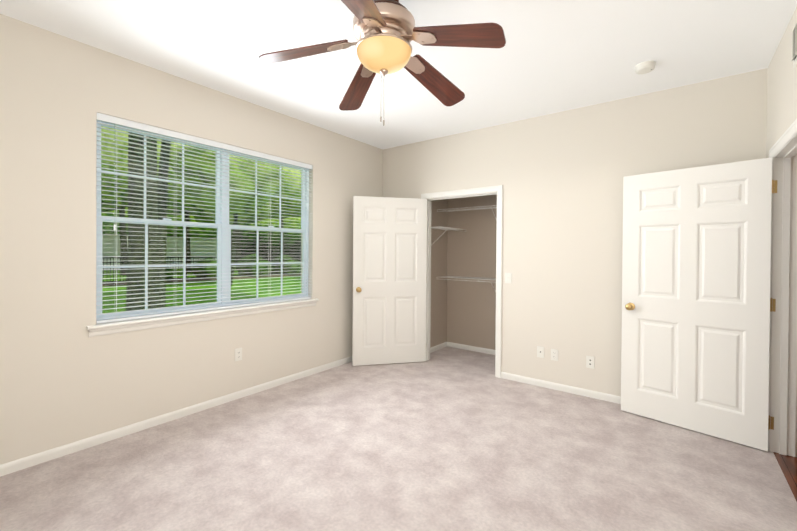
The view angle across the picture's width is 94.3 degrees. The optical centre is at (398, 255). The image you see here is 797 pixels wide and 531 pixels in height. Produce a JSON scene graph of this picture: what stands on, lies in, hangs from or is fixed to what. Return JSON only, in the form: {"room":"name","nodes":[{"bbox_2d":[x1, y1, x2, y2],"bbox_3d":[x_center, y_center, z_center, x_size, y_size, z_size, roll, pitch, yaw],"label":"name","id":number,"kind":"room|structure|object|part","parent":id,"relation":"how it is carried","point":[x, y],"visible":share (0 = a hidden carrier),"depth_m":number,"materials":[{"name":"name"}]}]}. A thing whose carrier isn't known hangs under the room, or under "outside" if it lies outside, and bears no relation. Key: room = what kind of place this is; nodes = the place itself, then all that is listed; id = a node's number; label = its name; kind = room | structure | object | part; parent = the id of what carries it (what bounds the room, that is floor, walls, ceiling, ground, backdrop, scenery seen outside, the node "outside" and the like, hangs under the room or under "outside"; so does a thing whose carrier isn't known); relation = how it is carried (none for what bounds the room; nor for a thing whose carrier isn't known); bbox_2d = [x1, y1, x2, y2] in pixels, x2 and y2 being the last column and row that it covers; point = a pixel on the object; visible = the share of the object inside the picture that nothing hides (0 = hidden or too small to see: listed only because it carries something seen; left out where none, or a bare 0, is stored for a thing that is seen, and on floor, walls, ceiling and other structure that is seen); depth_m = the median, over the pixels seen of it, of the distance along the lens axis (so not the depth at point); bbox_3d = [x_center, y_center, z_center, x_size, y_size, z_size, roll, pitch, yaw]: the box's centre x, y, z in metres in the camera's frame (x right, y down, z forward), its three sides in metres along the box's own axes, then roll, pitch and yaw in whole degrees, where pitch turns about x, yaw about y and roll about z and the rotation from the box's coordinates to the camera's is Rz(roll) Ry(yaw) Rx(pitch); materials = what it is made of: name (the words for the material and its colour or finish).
{"room":"empty bedroom","nodes":[
{"label":"empty bedroom","id":0,"kind":"room"},
{"bbox_2d":[0,14,382,464],"bbox_3d":[-1.453,0.053,3.630,0.200,3.250,5.800,1,1,37],"label":"wall","id":1,"kind":"structure","parent":0,"point":[65,378],"depth_m":2.59,"materials":[{"name":"beige paint"}]},
{"bbox_2d":[0,356,351,476],"bbox_3d":[-1.643,1.295,3.225,0.012,0.068,4.680,1,1,37],"label":"baseboard","id":2,"kind":"structure","parent":1,"relation":"attached to","point":[38,458],"depth_m":2.83,"materials":[{"name":"white wood"}]},
{"bbox_2d":[96,121,308,319],"bbox_3d":[-1.620,-0.260,3.418,0.084,1.495,1.920,1,1,37],"label":"window","id":3,"kind":"structure","parent":1,"relation":"in","point":[222,249],"depth_m":3.31,"materials":[{"name":"white plastic"}]},
{"bbox_2d":[96,113,312,323],"bbox_3d":[-1.555,-0.263,3.368,0.060,1.484,1.914,1,1,37],"label":"window blinds","id":4,"kind":"object","parent":3,"relation":"attached to","point":[101,117],"visible":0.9,"depth_m":3.11,"materials":[{"name":"white plastic"}]},
{"bbox_2d":[86,298,318,336],"bbox_3d":[-1.551,0.525,3.367,0.115,0.080,2.030,1,1,37],"label":"window sill","id":5,"kind":"structure","parent":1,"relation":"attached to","point":[106,328],"depth_m":3.07,"materials":[{"name":"white wood"}]},
{"bbox_2d":[235,348,241,360],"bbox_3d":[-1.485,0.919,3.430,0.009,0.114,0.070,1,1,37],"label":"outlet","id":6,"kind":"object","parent":1,"relation":"attached to","point":[238,354],"visible":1,"depth_m":3.43,"materials":[{"name":"white plastic"}]},
{"bbox_2d":[0,347,796,530],"bbox_3d":[0.045,1.407,2.496,3.985,0.120,5.800,1,1,37],"label":"floor carpet","id":7,"kind":"object","parent":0,"point":[449,439],"visible":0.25,"depth_m":2.33,"materials":[{"name":"beige carpet"}]},
{"bbox_2d":[0,0,796,148],"bbox_3d":[0.593,-1.487,2.074,5.310,0.120,5.800,1,1,37],"label":"ceiling","id":8,"kind":"structure","parent":0,"point":[552,56],"depth_m":2.58,"materials":[{"name":"white paint"}]},
{"bbox_2d":[259,0,505,125],"bbox_3d":[-0.045,-1.067,2.029,1.252,0.728,1.256,1,1,37],"label":"ceiling fan","id":9,"kind":"object","parent":8,"relation":"hanging from","point":[386,32],"visible":1,"depth_m":1.93,"materials":[{"name":"brown wood"}]},
{"bbox_3d":[-0.453,-1.097,1.984,0.570,0.016,0.160,-15,14,-7],"label":"blade","id":10,"kind":"part","parent":9,"relation":"part of","materials":[{"name":"brown wood"}]},
{"bbox_3d":[-0.239,-1.098,2.370,0.160,0.016,0.570,-13,-9,-27],"label":"blade","id":11,"kind":"part","parent":9,"relation":"part of","materials":[{"name":"brown wood"}]},
{"bbox_3d":[-0.152,-1.092,1.660,0.160,0.016,0.570,12,17,8],"label":"blade","id":12,"kind":"part","parent":9,"relation":"part of","materials":[{"name":"brown wood"}]},
{"bbox_3d":[-0.080,-1.054,2.030,0.300,0.140,0.300,1,1,37],"label":"lamp shade","id":13,"kind":"part","parent":9,"relation":"part of","materials":[{"name":"beige glass"}]},
{"bbox_3d":[0.195,-1.094,2.286,0.160,0.016,0.570,-15,-26,43],"label":"blade","id":14,"kind":"part","parent":9,"relation":"part of","materials":[{"name":"brown wood"}]},
{"bbox_3d":[0.249,-1.091,1.847,0.570,0.016,0.160,18,-3,28],"label":"blade","id":15,"kind":"part","parent":9,"relation":"part of","materials":[{"name":"brown wood"}]},
{"bbox_2d":[634,61,655,73],"bbox_3d":[1.847,-1.401,2.768,0.136,0.044,0.136,1,1,37],"label":"smoke detector","id":16,"kind":"object","parent":8,"relation":"attached to","point":[645,67],"visible":1,"depth_m":2.73,"materials":[{"name":"white plastic"}]},
{"bbox_2d":[430,199,447,347],"bbox_3d":[0.334,-0.063,5.362,0.550,2.780,0.880,1,1,37],"label":"wall","id":17,"kind":"structure","parent":0,"point":[438,333],"depth_m":5.22,"materials":[{"name":"beige paint"}]},
{"bbox_2d":[430,342,447,352],"bbox_3d":[0.491,1.296,5.127,0.012,0.068,0.690,1,1,37],"label":"baseboard","id":18,"kind":"structure","parent":17,"relation":"attached to","point":[445,344],"depth_m":5.22,"materials":[{"name":"white wood"}]},
{"bbox_2d":[447,195,496,349],"bbox_3d":[1.572,-0.051,4.868,2.020,2.780,0.170,1,1,37],"label":"wall","id":19,"kind":"structure","parent":0,"point":[471,304],"depth_m":5.17,"materials":[{"name":"beige paint"}]},
{"bbox_2d":[431,205,496,291],"bbox_3d":[1.258,-0.012,4.562,1.904,1.243,0.710,1,1,37],"label":"wire closet shelf","id":20,"kind":"object","parent":19,"relation":"attached to","point":[454,229],"visible":0.4,"depth_m":4.98,"materials":[{"name":"white metal"}]},
{"bbox_2d":[448,342,494,354],"bbox_3d":[1.460,1.305,4.842,1.900,0.068,0.012,1,1,37],"label":"baseboard","id":21,"kind":"structure","parent":19,"relation":"attached to","point":[455,345],"depth_m":5.17,"materials":[{"name":"white wood"}]},
{"bbox_2d":[383,68,767,395],"bbox_3d":[1.847,-0.039,3.586,5.110,2.780,0.120,1,1,37],"label":"wall","id":22,"kind":"structure","parent":0,"point":[558,176],"depth_m":3.60,"materials":[{"name":"beige paint"}]},
{"bbox_2d":[352,196,426,365],"bbox_3d":[-0.097,0.306,4.524,0.922,2.028,0.174,0,0,-13],"label":"closet door","id":23,"kind":"structure","parent":22,"relation":"in","point":[389,273],"depth_m":4.50,"materials":[{"name":"painted wood"},{"name":"brass"}]},
{"bbox_2d":[421,185,502,377],"bbox_3d":[0.743,0.281,4.415,1.067,2.111,0.142,1,1,37],"label":"door frame","id":24,"kind":"structure","parent":22,"relation":"attached to","point":[480,191],"depth_m":4.14,"materials":[{"name":"white wood"}]},
{"bbox_2d":[505,273,511,282],"bbox_3d":[1.188,0.243,4.002,0.070,0.114,0.016,1,1,37],"label":"light switch","id":25,"kind":"object","parent":22,"relation":"attached to","point":[508,277],"visible":1,"depth_m":4.00,"materials":[{"name":"white plastic"}]},
{"bbox_2d":[537,346,543,357],"bbox_3d":[1.459,0.992,3.799,0.070,0.114,0.014,1,1,37],"label":"outlet","id":26,"kind":"object","parent":22,"relation":"attached to","point":[540,351],"visible":1,"depth_m":3.80,"materials":[{"name":"white plastic"}]},
{"bbox_2d":[551,349,557,360],"bbox_3d":[1.569,1.000,3.719,0.070,0.114,0.009,1,1,37],"label":"electrical outlet","id":27,"kind":"object","parent":22,"relation":"attached to","point":[554,354],"visible":1,"depth_m":3.72,"materials":[{"name":"white plastic"}]},
{"bbox_2d":[501,372,620,403],"bbox_3d":[1.945,1.319,3.432,2.060,0.068,0.012,1,1,37],"label":"baseboard","id":28,"kind":"structure","parent":22,"relation":"attached to","point":[546,384],"depth_m":3.66,"materials":[{"name":"white wood"}]},
{"bbox_2d":[586,356,593,368],"bbox_3d":[1.828,1.016,3.523,0.070,0.114,0.007,1,1,37],"label":"outlet","id":29,"kind":"object","parent":22,"relation":"attached to","point":[589,361],"visible":1,"depth_m":3.52,"materials":[{"name":"white plastic"}]},
{"bbox_2d":[766,7,796,157],"bbox_3d":[1.412,-0.022,0.903,0.120,2.780,4.680,1,1,37],"label":"wall","id":30,"kind":"structure","parent":0,"point":[781,94],"depth_m":2.39,"materials":[{"name":"beige paint"}]},
{"bbox_2d":[621,157,776,450],"bbox_3d":[2.270,0.335,2.879,0.174,2.028,0.934,0,1,-43],"label":"entry door","id":31,"kind":"structure","parent":30,"relation":"in","point":[696,298],"depth_m":2.82,"materials":[{"name":"white painted wood"},{"name":"brass"}]},
{"bbox_3d":[2.602,0.344,2.561,0.016,1.728,0.002,1,1,37],"label":"entry door jamb hinges","id":32,"kind":"part","parent":31,"relation":"part of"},
{"bbox_2d":[768,119,796,456],"bbox_3d":[2.365,0.310,2.164,0.157,2.111,1.062,1,1,37],"label":"door frame","id":33,"kind":"structure","parent":30,"relation":"attached to","point":[782,437],"depth_m":2.52,"materials":[{"name":"white wood"}]},
{"bbox_2d":[791,23,796,67],"bbox_3d":[2.150,-1.190,1.973,0.021,0.230,0.380,1,1,37],"label":"air vent","id":34,"kind":"object","parent":30,"relation":"in","point":[794,52],"visible":1,"depth_m":2.07,"materials":[{"name":"white"}]},
{"bbox_2d":[773,452,796,500],"bbox_3d":[2.160,1.434,0.891,1.325,0.118,5.800,1,1,37],"label":"floor","id":35,"kind":"structure","parent":0,"point":[788,465],"depth_m":2.37,"materials":[{"name":"brown wood"}]},
{"label":"outside","id":36,"kind":"structure","parent":0,"visible":0},
{"bbox_2d":[101,126,300,312],"bbox_3d":[-25.676,-8.168,29.177,70.159,19.729,107.000,1,1,37],"label":"outdoor view","id":37,"kind":"object","parent":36,"point":[172,243],"depth_m":17.89,"materials":[{"name":"green plant"}]}
]}

